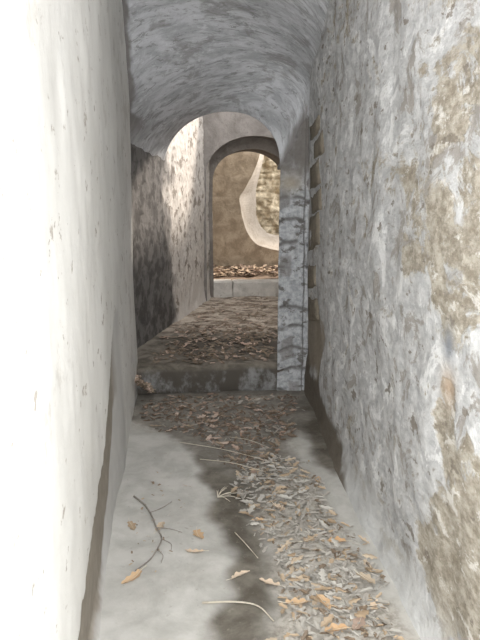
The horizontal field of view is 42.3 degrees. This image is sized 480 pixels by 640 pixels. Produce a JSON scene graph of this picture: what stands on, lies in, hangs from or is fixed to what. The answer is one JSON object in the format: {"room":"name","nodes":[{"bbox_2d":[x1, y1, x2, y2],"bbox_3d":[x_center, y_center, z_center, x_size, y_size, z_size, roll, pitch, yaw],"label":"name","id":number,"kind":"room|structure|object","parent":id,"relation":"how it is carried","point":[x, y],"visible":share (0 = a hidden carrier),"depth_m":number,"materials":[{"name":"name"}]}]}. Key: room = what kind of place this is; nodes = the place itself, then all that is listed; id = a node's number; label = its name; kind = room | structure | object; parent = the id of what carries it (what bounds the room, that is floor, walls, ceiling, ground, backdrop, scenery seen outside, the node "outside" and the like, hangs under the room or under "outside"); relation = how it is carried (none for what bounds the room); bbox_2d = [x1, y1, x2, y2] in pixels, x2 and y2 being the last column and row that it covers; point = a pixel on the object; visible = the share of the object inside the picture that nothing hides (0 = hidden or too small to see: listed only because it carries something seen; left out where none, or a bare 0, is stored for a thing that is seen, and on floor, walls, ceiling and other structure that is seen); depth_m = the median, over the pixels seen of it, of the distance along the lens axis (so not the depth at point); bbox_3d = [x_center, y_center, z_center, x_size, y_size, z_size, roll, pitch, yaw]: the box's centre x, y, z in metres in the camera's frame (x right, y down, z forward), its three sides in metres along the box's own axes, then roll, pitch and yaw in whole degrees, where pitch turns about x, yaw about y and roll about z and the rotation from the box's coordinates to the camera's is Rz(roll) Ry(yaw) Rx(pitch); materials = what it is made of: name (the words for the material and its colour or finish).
{"room":"narrow stone passageway","nodes":[
{"label":"narrow stone passageway","id":0,"kind":"room"},
{"bbox_2d":[0,0,137,639],"bbox_3d":[-0.661,-0.403,2.260,0.276,3.254,5.021,-1,12,-6],"label":"wall","id":1,"kind":"structure","parent":0,"point":[69,359],"depth_m":1.61,"materials":[{"name":"white paint"}]},
{"bbox_2d":[130,116,212,347],"bbox_3d":[-0.789,-1.180,6.085,0.334,3.109,3.503,2,12,11],"label":"wall","id":2,"kind":"structure","parent":0,"point":[168,195],"depth_m":6.08,"materials":[{"name":"paint"}]},
{"bbox_2d":[136,296,283,393],"bbox_3d":[-0.093,0.120,6.554,2.428,0.270,3.512,-1,12,-6],"label":"step","id":3,"kind":"structure","parent":0,"point":[253,374],"depth_m":5.12,"materials":[{"name":"stone"}]},
{"bbox_2d":[151,297,276,363],"bbox_3d":[-0.169,0.028,6.349,1.108,0.032,3.122,1,12,2],"label":"leaf litter","id":4,"kind":"object","parent":3,"relation":"on","point":[225,332],"visible":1,"depth_m":5.58,"materials":[{"name":"brown plant"}]},
{"bbox_2d":[214,279,232,297],"bbox_3d":[-0.260,-0.388,8.020,0.314,0.249,0.280,-1,12,-6],"label":"block","id":5,"kind":"object","parent":3,"relation":"on","point":[222,288],"visible":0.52,"depth_m":7.89,"materials":[{"name":"grey stone"}]},
{"bbox_2d":[231,279,278,296],"bbox_3d":[0.223,-0.395,8.072,0.659,0.250,0.276,-1,12,-6],"label":"block","id":6,"kind":"object","parent":3,"relation":"on","point":[240,287],"visible":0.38,"depth_m":7.94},
{"bbox_2d":[122,0,329,169],"bbox_3d":[-0.161,-1.853,3.874,1.757,1.841,3.947,-1,12,-6],"label":"ceiling","id":7,"kind":"structure","parent":0,"point":[187,60],"depth_m":4.48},
{"bbox_2d":[203,111,275,300],"bbox_3d":[0.143,-1.403,7.545,2.050,2.750,0.245,-1,12,-6],"label":"wall","id":8,"kind":"structure","parent":0,"point":[219,128],"depth_m":7.24,"materials":[{"name":"grey paint"}]},
{"bbox_2d":[208,137,280,297],"bbox_3d":[0.127,-1.559,7.920,2.700,2.600,0.567,-1,12,-6],"label":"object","id":9,"kind":"structure","parent":0,"point":[268,148],"depth_m":7.55,"materials":[{"name":"paint"}]},
{"bbox_2d":[99,390,420,639],"bbox_3d":[0.151,1.215,2.047,1.480,0.133,5.874,-1,12,-6],"label":"floor","id":10,"kind":"structure","parent":0,"point":[165,603],"depth_m":2.84,"materials":[{"name":"grey concrete"}]},
{"bbox_2d":[127,521,135,529],"bbox_3d":[-0.515,0.965,2.929,0.042,0.010,0.105,-9,15,-36],"label":"dry leaf","id":11,"kind":"object","parent":10,"relation":"on","point":[131,524],"visible":1,"depth_m":2.92,"materials":[{"name":"plant"}]},
{"bbox_2d":[121,565,146,583],"bbox_3d":[-0.425,1.041,2.531,0.046,0.013,0.139,8,14,35],"label":"dry leaf","id":12,"kind":"object","parent":10,"relation":"on","point":[134,575],"visible":1,"depth_m":2.52,"materials":[{"name":"plant"}]},
{"bbox_2d":[135,374,155,392],"bbox_3d":[-0.728,0.483,4.676,0.180,0.130,0.186,-1,12,-6],"label":"pile","id":13,"kind":"object","parent":10,"relation":"on","point":[138,381],"visible":0.99,"depth_m":4.64,"materials":[{"name":"brown plant"}]},
{"bbox_2d":[133,495,181,570],"bbox_3d":[-0.384,0.965,2.894,0.219,0.014,0.649,-2,12,-10],"label":"twig","id":14,"kind":"object","parent":10,"relation":"on","point":[134,496],"visible":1,"depth_m":2.86,"materials":[{"name":"brown wood"}]},
{"bbox_2d":[154,522,164,532],"bbox_3d":[-0.377,0.968,2.896,0.046,0.010,0.116,0,12,2],"label":"dry leaf","id":15,"kind":"object","parent":10,"relation":"on","point":[160,524],"visible":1,"depth_m":2.92,"materials":[{"name":"plant"}]},
{"bbox_2d":[129,468,193,572],"bbox_3d":[-0.390,0.941,3.040,0.322,0.012,0.985,-1,12,-6],"label":"crumbs","id":16,"kind":"object","parent":10,"relation":"on","point":[153,482],"visible":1,"depth_m":2.96,"materials":[{"name":"grey"}]},
{"bbox_2d":[185,548,208,552],"bbox_3d":[-0.191,1.004,2.693,0.113,0.016,0.036,3,12,12],"label":"dry leaf","id":17,"kind":"object","parent":10,"relation":"on","point":[190,549],"visible":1,"depth_m":2.70,"materials":[{"name":"plant"}]},
{"bbox_2d":[193,526,203,538],"bbox_3d":[-0.191,0.976,2.850,0.053,0.015,0.121,-1,12,-4],"label":"dry leaf","id":18,"kind":"object","parent":10,"relation":"on","point":[197,533],"visible":1,"depth_m":2.84,"materials":[{"name":"plant"}]},
{"bbox_2d":[140,392,305,476],"bbox_3d":[-0.086,0.721,4.083,1.202,0.028,1.452,-1,12,-6],"label":"leaf litter","id":19,"kind":"object","parent":10,"relation":"on","point":[284,433],"visible":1,"depth_m":4.21,"materials":[{"name":"brown plant"}]},
{"bbox_2d":[216,487,240,500],"bbox_3d":[-0.063,0.900,3.207,0.110,0.016,0.157,-10,16,-40],"label":"tuft","id":20,"kind":"object","parent":10,"relation":"on","point":[222,489],"visible":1,"depth_m":3.20,"materials":[{"name":"beige plant"}]},
{"bbox_2d":[180,442,276,463],"bbox_3d":[-0.068,0.788,3.706,0.672,0.007,0.028,6,13,27],"label":"straw","id":21,"kind":"object","parent":10,"relation":"on","point":[180,442],"visible":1,"depth_m":3.73,"materials":[{"name":"beige plant"}]},
{"bbox_2d":[200,459,265,471],"bbox_3d":[-0.039,0.824,3.539,0.410,0.005,0.029,5,13,23],"label":"straw","id":22,"kind":"object","parent":10,"relation":"on","point":[200,459],"visible":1,"depth_m":3.56,"materials":[{"name":"beige plant"}]},
{"bbox_2d":[202,601,273,621],"bbox_3d":[0.000,1.083,2.341,0.291,0.012,0.063,5,13,21],"label":"straw","id":23,"kind":"object","parent":10,"relation":"on","point":[204,602],"visible":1,"depth_m":2.36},
{"bbox_2d":[227,570,249,579],"bbox_3d":[-0.013,1.042,2.537,0.113,0.010,0.036,-8,15,-35],"label":"dry leaf","id":24,"kind":"object","parent":10,"relation":"on","point":[242,572],"visible":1,"depth_m":2.55,"materials":[{"name":"plant"}]},
{"bbox_2d":[234,532,257,557],"bbox_3d":[0.026,1.000,2.757,0.006,0.011,0.236,-5,13,-25],"label":"straw","id":25,"kind":"object","parent":10,"relation":"on","point":[234,532],"visible":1,"depth_m":2.76,"materials":[{"name":"beige plant"}]},
{"bbox_2d":[241,499,253,502],"bbox_3d":[0.036,0.917,3.134,0.073,0.011,0.032,-1,12,-7],"label":"dry leaf","id":26,"kind":"object","parent":10,"relation":"on","point":[246,500],"visible":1,"depth_m":3.14,"materials":[{"name":"beige plant"}]},
{"bbox_2d":[247,505,254,513],"bbox_3d":[0.053,0.932,3.043,0.040,0.017,0.074,2,12,9],"label":"dry leaf","id":27,"kind":"object","parent":10,"relation":"on","point":[250,510],"visible":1,"depth_m":3.05,"materials":[{"name":"beige plant"}]},
{"bbox_2d":[260,578,284,586],"bbox_3d":[0.130,1.048,2.477,0.115,0.012,0.047,4,12,16],"label":"dry leaf","id":28,"kind":"object","parent":10,"relation":"on","point":[268,581],"visible":1,"depth_m":2.48,"materials":[{"name":"plant"}]},
{"bbox_2d":[280,573,285,581],"bbox_3d":[0.173,1.038,2.501,0.024,0.008,0.051,2,12,8],"label":"dry leaf","id":29,"kind":"object","parent":10,"relation":"on","point":[282,577],"visible":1,"depth_m":2.50,"materials":[{"name":"beige plant"}]},
{"bbox_2d":[277,494,291,499],"bbox_3d":[0.230,0.904,3.164,0.084,0.012,0.036,3,12,13],"label":"dry leaf","id":30,"kind":"object","parent":10,"relation":"on","point":[280,495],"visible":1,"depth_m":3.17,"materials":[{"name":"beige plant"}]},
{"bbox_2d":[279,597,307,604],"bbox_3d":[0.205,1.071,2.356,0.116,0.014,0.049,-3,12,-14],"label":"dry leaf","id":31,"kind":"object","parent":10,"relation":"on","point":[295,600],"visible":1,"depth_m":2.37,"materials":[{"name":"plant"}]},
{"bbox_2d":[291,605,298,617],"bbox_3d":[0.207,1.089,2.311,0.039,0.011,0.073,8,14,34],"label":"dry leaf","id":32,"kind":"object","parent":10,"relation":"on","point":[297,606],"visible":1,"depth_m":2.31,"materials":[{"name":"grey plant"}]},
{"bbox_2d":[290,543,300,549],"bbox_3d":[0.248,0.999,2.730,0.073,0.012,0.036,-10,16,-41],"label":"dry leaf","id":33,"kind":"object","parent":10,"relation":"on","point":[296,546],"visible":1,"depth_m":2.73,"materials":[{"name":"grey plant"}]},
{"bbox_2d":[291,555,303,563],"bbox_3d":[0.239,1.018,2.634,0.080,0.013,0.032,-5,13,-21],"label":"dry leaf","id":34,"kind":"object","parent":10,"relation":"on","point":[295,559],"visible":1,"depth_m":2.64,"materials":[{"name":"beige plant"}]},
{"bbox_2d":[298,521,304,531],"bbox_3d":[0.286,0.965,2.899,0.033,0.012,0.080,5,13,22],"label":"dry leaf","id":35,"kind":"object","parent":10,"relation":"on","point":[301,525],"visible":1,"depth_m":2.90,"materials":[{"name":"grey plant"}]},
{"bbox_2d":[294,479,308,482],"bbox_3d":[0.335,0.865,3.321,0.083,0.017,0.040,-1,12,-6],"label":"dry leaf","id":36,"kind":"object","parent":10,"relation":"on","point":[306,480],"visible":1,"depth_m":3.33,"materials":[{"name":"beige plant"}]},
{"bbox_2d":[296,575,309,581],"bbox_3d":[0.243,1.042,2.502,0.076,0.011,0.034,2,12,9],"label":"dry leaf","id":37,"kind":"object","parent":10,"relation":"on","point":[300,577],"visible":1,"depth_m":2.50,"materials":[{"name":"beige plant"}]},
{"bbox_2d":[298,534,317,541],"bbox_3d":[0.315,0.984,2.787,0.044,0.011,0.116,10,16,41],"label":"dry leaf","id":38,"kind":"object","parent":10,"relation":"on","point":[310,537],"visible":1,"depth_m":2.79,"materials":[{"name":"plant"}]},
{"bbox_2d":[304,565,314,575],"bbox_3d":[0.289,1.034,2.557,0.032,0.013,0.079,11,16,43],"label":"dry leaf","id":39,"kind":"object","parent":10,"relation":"on","point":[312,568],"visible":1,"depth_m":2.56,"materials":[{"name":"grey plant"}]},
{"bbox_2d":[304,552,315,557],"bbox_3d":[0.293,1.010,2.662,0.071,0.017,0.036,-4,12,-18],"label":"dry leaf","id":40,"kind":"object","parent":10,"relation":"on","point":[308,554],"visible":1,"depth_m":2.66,"materials":[{"name":"grey plant"}]},
{"bbox_2d":[311,532,321,541],"bbox_3d":[0.349,0.981,2.799,0.030,0.017,0.071,7,14,30],"label":"dry leaf","id":41,"kind":"object","parent":10,"relation":"on","point":[319,535],"visible":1,"depth_m":2.80,"materials":[{"name":"beige plant"}]},
{"bbox_2d":[229,452,404,639],"bbox_3d":[0.269,0.961,2.923,0.571,0.031,1.670,-1,12,-6],"label":"leaf litter","id":42,"kind":"object","parent":10,"relation":"on","point":[338,596],"visible":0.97,"depth_m":2.63,"materials":[{"name":"plant"}]},
{"bbox_2d":[271,501,284,509],"bbox_3d":[0.183,0.921,3.082,0.048,0.012,0.113,-9,15,-38],"label":"dry leaf","id":43,"kind":"object","parent":42,"relation":"on","point":[274,504],"visible":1,"depth_m":3.08,"materials":[{"name":"plant"}]},
{"bbox_2d":[275,545,284,554],"bbox_3d":[0.176,1.004,2.706,0.031,0.016,0.066,6,13,27],"label":"dry leaf","id":44,"kind":"object","parent":42,"relation":"on","point":[283,546],"visible":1,"depth_m":2.71,"materials":[{"name":"beige plant"}]},
{"bbox_2d":[275,485,285,490],"bbox_3d":[0.208,0.883,3.257,0.068,0.014,0.035,-5,13,-22],"label":"dry leaf","id":45,"kind":"object","parent":42,"relation":"on","point":[280,486],"visible":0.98,"depth_m":3.26,"materials":[{"name":"beige plant"}]},
{"bbox_2d":[294,622,303,635],"bbox_3d":[0.211,1.102,2.215,0.031,0.010,0.071,-4,13,-20],"label":"dry leaf","id":46,"kind":"object","parent":42,"relation":"on","point":[297,627],"visible":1,"depth_m":2.22,"materials":[{"name":"grey plant"}]},
{"bbox_2d":[300,556,313,563],"bbox_3d":[0.284,1.021,2.636,0.078,0.014,0.033,-4,13,-20],"label":"dry leaf","id":47,"kind":"object","parent":42,"relation":"on","point":[307,559],"visible":1,"depth_m":2.63,"materials":[{"name":"grey plant"}]},
{"bbox_2d":[309,585,319,595],"bbox_3d":[0.290,1.061,2.427,0.082,0.015,0.034,-10,15,-39],"label":"dry leaf","id":48,"kind":"object","parent":42,"relation":"on","point":[312,591],"visible":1,"depth_m":2.42,"materials":[{"name":"grey plant"}]},
{"bbox_2d":[311,583,329,590],"bbox_3d":[0.321,1.054,2.455,0.082,0.012,0.042,7,14,29],"label":"dry leaf","id":49,"kind":"object","parent":42,"relation":"on","point":[314,584],"visible":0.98,"depth_m":2.46,"materials":[{"name":"beige plant"}]},
{"bbox_2d":[315,591,330,609],"bbox_3d":[0.314,1.068,2.369,0.044,0.014,0.110,-9,15,-38],"label":"dry leaf","id":50,"kind":"object","parent":42,"relation":"on","point":[321,597],"visible":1,"depth_m":2.37,"materials":[{"name":"plant"}]},
{"bbox_2d":[319,519,326,528],"bbox_3d":[0.390,0.955,2.902,0.028,0.017,0.069,-4,12,-18],"label":"dry leaf","id":51,"kind":"object","parent":42,"relation":"on","point":[323,524],"visible":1,"depth_m":2.91,"materials":[{"name":"beige plant"}]},
{"bbox_2d":[320,505,334,510],"bbox_3d":[0.424,0.924,3.049,0.076,0.011,0.038,6,13,26],"label":"dry leaf","id":52,"kind":"object","parent":42,"relation":"on","point":[326,508],"visible":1,"depth_m":3.05,"materials":[{"name":"beige plant"}]},
{"bbox_2d":[330,538,339,546],"bbox_3d":[0.426,0.991,2.763,0.038,0.009,0.079,-2,12,-9],"label":"dry leaf","id":53,"kind":"object","parent":42,"relation":"on","point":[336,542],"visible":1,"depth_m":2.76,"materials":[{"name":"beige plant"}]},
{"bbox_2d":[331,581,345,590],"bbox_3d":[0.391,1.055,2.456,0.067,0.018,0.036,3,12,16],"label":"dry leaf","id":54,"kind":"object","parent":42,"relation":"on","point":[332,582],"visible":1,"depth_m":2.46,"materials":[{"name":"white plant"}]},
{"bbox_2d":[343,584,355,589],"bbox_3d":[0.430,1.056,2.457,0.067,0.006,0.032,-6,13,-26],"label":"dry leaf","id":55,"kind":"object","parent":42,"relation":"on","point":[349,585],"visible":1,"depth_m":2.45,"materials":[{"name":"grey plant"}]},
{"bbox_2d":[349,598,360,603],"bbox_3d":[0.433,1.073,2.371,0.061,0.015,0.030,-5,13,-21],"label":"dry leaf","id":56,"kind":"object","parent":42,"relation":"on","point":[354,600],"visible":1,"depth_m":2.37,"materials":[{"name":"beige plant"}]},
{"bbox_2d":[354,609,368,617],"bbox_3d":[0.448,1.080,2.280,0.038,0.016,0.080,9,15,38],"label":"dry leaf","id":57,"kind":"object","parent":42,"relation":"on","point":[363,613],"visible":1,"depth_m":2.28,"materials":[{"name":"brown plant"}]},
{"bbox_2d":[354,569,374,583],"bbox_3d":[0.501,1.039,2.517,0.052,0.014,0.131,-11,16,-42],"label":"dry leaf","id":58,"kind":"object","parent":42,"relation":"on","point":[367,577],"visible":1,"depth_m":2.51,"materials":[{"name":"plant"}]},
{"bbox_2d":[378,616,390,625],"bbox_3d":[0.525,1.091,2.251,0.030,0.013,0.071,-10,15,-40],"label":"dry leaf","id":59,"kind":"object","parent":42,"relation":"on","point":[386,621],"visible":1,"depth_m":2.25,"materials":[{"name":"grey plant"}]},
{"bbox_2d":[318,568,326,580],"bbox_3d":[0.336,1.038,2.529,0.036,0.018,0.068,5,13,21],"label":"dry leaf","id":60,"kind":"object","parent":10,"relation":"on","point":[322,573],"visible":1,"depth_m":2.53,"materials":[{"name":"grey plant"}]},
{"bbox_2d":[314,586,333,590],"bbox_3d":[0.326,1.050,2.423,0.079,0.015,0.037,4,12,17],"label":"dry leaf","id":61,"kind":"object","parent":10,"relation":"on","point":[321,588],"visible":1,"depth_m":2.43,"materials":[{"name":"brown plant"}]},
{"bbox_2d":[321,614,333,626],"bbox_3d":[0.319,1.092,2.253,0.078,0.010,0.037,-8,14,-33],"label":"dry leaf","id":62,"kind":"object","parent":10,"relation":"on","point":[328,619],"visible":1,"depth_m":2.26,"materials":[{"name":"beige plant"}]},
{"bbox_2d":[323,591,335,595],"bbox_3d":[0.350,1.062,2.406,0.053,0.009,0.028,2,12,10],"label":"dry leaf","id":63,"kind":"object","parent":10,"relation":"on","point":[330,592],"visible":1,"depth_m":2.41,"materials":[{"name":"grey plant"}]},
{"bbox_2d":[325,594,336,601],"bbox_3d":[0.349,1.070,2.392,0.055,0.012,0.024,8,14,33],"label":"dry leaf","id":64,"kind":"object","parent":10,"relation":"on","point":[327,595],"visible":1,"depth_m":2.39,"materials":[{"name":"grey plant"}]},
{"bbox_2d":[330,565,341,570],"bbox_3d":[0.398,1.031,2.579,0.069,0.010,0.037,-5,13,-21],"label":"dry leaf","id":65,"kind":"object","parent":10,"relation":"on","point":[334,567],"visible":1,"depth_m":2.57,"materials":[{"name":"grey plant"}]},
{"bbox_2d":[327,536,345,542],"bbox_3d":[0.443,0.985,2.777,0.110,0.013,0.047,-2,12,-9],"label":"dry leaf","id":66,"kind":"object","parent":10,"relation":"on","point":[338,538],"visible":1,"depth_m":2.78,"materials":[{"name":"plant"}]},
{"bbox_2d":[324,623,351,631],"bbox_3d":[0.358,1.101,2.217,0.116,0.014,0.051,0,12,2],"label":"dry leaf","id":67,"kind":"object","parent":10,"relation":"on","point":[340,626],"visible":1,"depth_m":2.23,"materials":[{"name":"plant"}]},
{"bbox_2d":[331,585,346,591],"bbox_3d":[0.388,1.060,2.447,0.033,0.009,0.083,-10,15,-39],"label":"dry leaf","id":68,"kind":"object","parent":10,"relation":"on","point":[337,588],"visible":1,"depth_m":2.44,"materials":[{"name":"beige plant"}]},
{"bbox_2d":[349,575,360,578],"bbox_3d":[0.466,1.041,2.508,0.051,0.005,0.026,3,12,12],"label":"dry leaf","id":69,"kind":"object","parent":10,"relation":"on","point":[354,576],"visible":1,"depth_m":2.51,"materials":[{"name":"grey plant"}]},
{"bbox_2d":[352,617,365,629],"bbox_3d":[0.434,1.091,2.259,0.048,0.010,0.120,3,12,14],"label":"dry leaf","id":70,"kind":"object","parent":10,"relation":"on","point":[356,620],"visible":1,"depth_m":2.25,"materials":[{"name":"plant"}]},
{"bbox_2d":[358,581,364,587],"bbox_3d":[0.484,1.055,2.473,0.028,0.013,0.065,2,12,8],"label":"dry leaf","id":71,"kind":"object","parent":10,"relation":"on","point":[361,584],"visible":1,"depth_m":2.47,"materials":[{"name":"grey plant"}]},
{"bbox_2d":[358,535,369,543],"bbox_3d":[0.554,0.980,2.772,0.031,0.018,0.065,-6,13,-28],"label":"dry leaf","id":72,"kind":"object","parent":10,"relation":"on","point":[359,536],"visible":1,"depth_m":2.78,"materials":[{"name":"beige plant"}]},
{"bbox_2d":[360,558,368,566],"bbox_3d":[0.525,1.025,2.619,0.038,0.008,0.079,1,12,3],"label":"dry leaf","id":73,"kind":"object","parent":10,"relation":"on","point":[361,561],"visible":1,"depth_m":2.62,"materials":[{"name":"grey plant"}]},
{"bbox_2d":[362,553,376,558],"bbox_3d":[0.557,1.013,2.660,0.068,0.013,0.032,-1,12,-2],"label":"dry leaf","id":74,"kind":"object","parent":10,"relation":"on","point":[366,555],"visible":1,"depth_m":2.66,"materials":[{"name":"beige plant"}]},
{"bbox_2d":[370,569,382,572],"bbox_3d":[0.566,1.036,2.556,0.064,0.011,0.033,-3,12,-13],"label":"dry leaf","id":75,"kind":"object","parent":10,"relation":"on","point":[377,570],"visible":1,"depth_m":2.56,"materials":[{"name":"beige plant"}]},
{"bbox_2d":[367,599,388,606],"bbox_3d":[0.517,1.075,2.346,0.100,0.009,0.042,-6,13,-26],"label":"dry leaf","id":76,"kind":"object","parent":10,"relation":"on","point":[373,604],"visible":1,"depth_m":2.35,"materials":[{"name":"plant"}]},
{"bbox_2d":[371,596,390,603],"bbox_3d":[0.535,1.067,2.358,0.078,0.011,0.033,6,13,26],"label":"dry leaf","id":77,"kind":"object","parent":10,"relation":"on","point":[380,600],"visible":1,"depth_m":2.36,"materials":[{"name":"grey plant"}]},
{"bbox_2d":[277,117,309,390],"bbox_3d":[0.405,-0.489,4.818,0.260,2.180,0.291,-1,12,-6],"label":"pillar","id":78,"kind":"structure","parent":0,"point":[292,343],"depth_m":4.70,"materials":[{"name":"stone"}]},
{"bbox_2d":[304,0,479,639],"bbox_3d":[0.736,-0.498,2.281,0.364,3.551,4.778,-1,12,-3],"label":"wall","id":79,"kind":"structure","parent":0,"point":[392,375],"depth_m":2.38,"materials":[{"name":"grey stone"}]},
{"label":"outside","id":80,"kind":"structure","parent":0,"visible":0},
{"bbox_2d":[214,268,278,279],"bbox_3d":[0.168,-0.684,9.213,3.638,0.226,2.259,-1,12,-6],"label":"ground","id":81,"kind":"structure","parent":80,"point":[257,276],"depth_m":8.51,"materials":[{"name":"brown plant"}]},
{"bbox_2d":[212,152,278,268],"bbox_3d":[0.085,-1.957,9.018,3.453,2.670,0.394,-1,12,-6],"label":"wall","id":82,"kind":"structure","parent":81,"relation":"on","point":[238,235],"depth_m":8.95,"materials":[{"name":"beige paint"}]},
{"bbox_2d":[213,264,277,276],"bbox_3d":[0.108,-0.702,8.751,1.459,0.134,0.687,-1,12,-6],"label":"leaf litter","id":83,"kind":"object","parent":81,"relation":"on","point":[249,268],"visible":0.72,"depth_m":8.70,"materials":[{"name":"brown plant"}]},
{"bbox_2d":[256,156,279,234],"bbox_3d":[0.700,-2.095,9.756,2.791,3.079,0.494,-1,12,-6],"label":"wall","id":84,"kind":"structure","parent":81,"relation":"on","point":[268,185],"depth_m":9.63,"materials":[{"name":"stone"}]}
]}

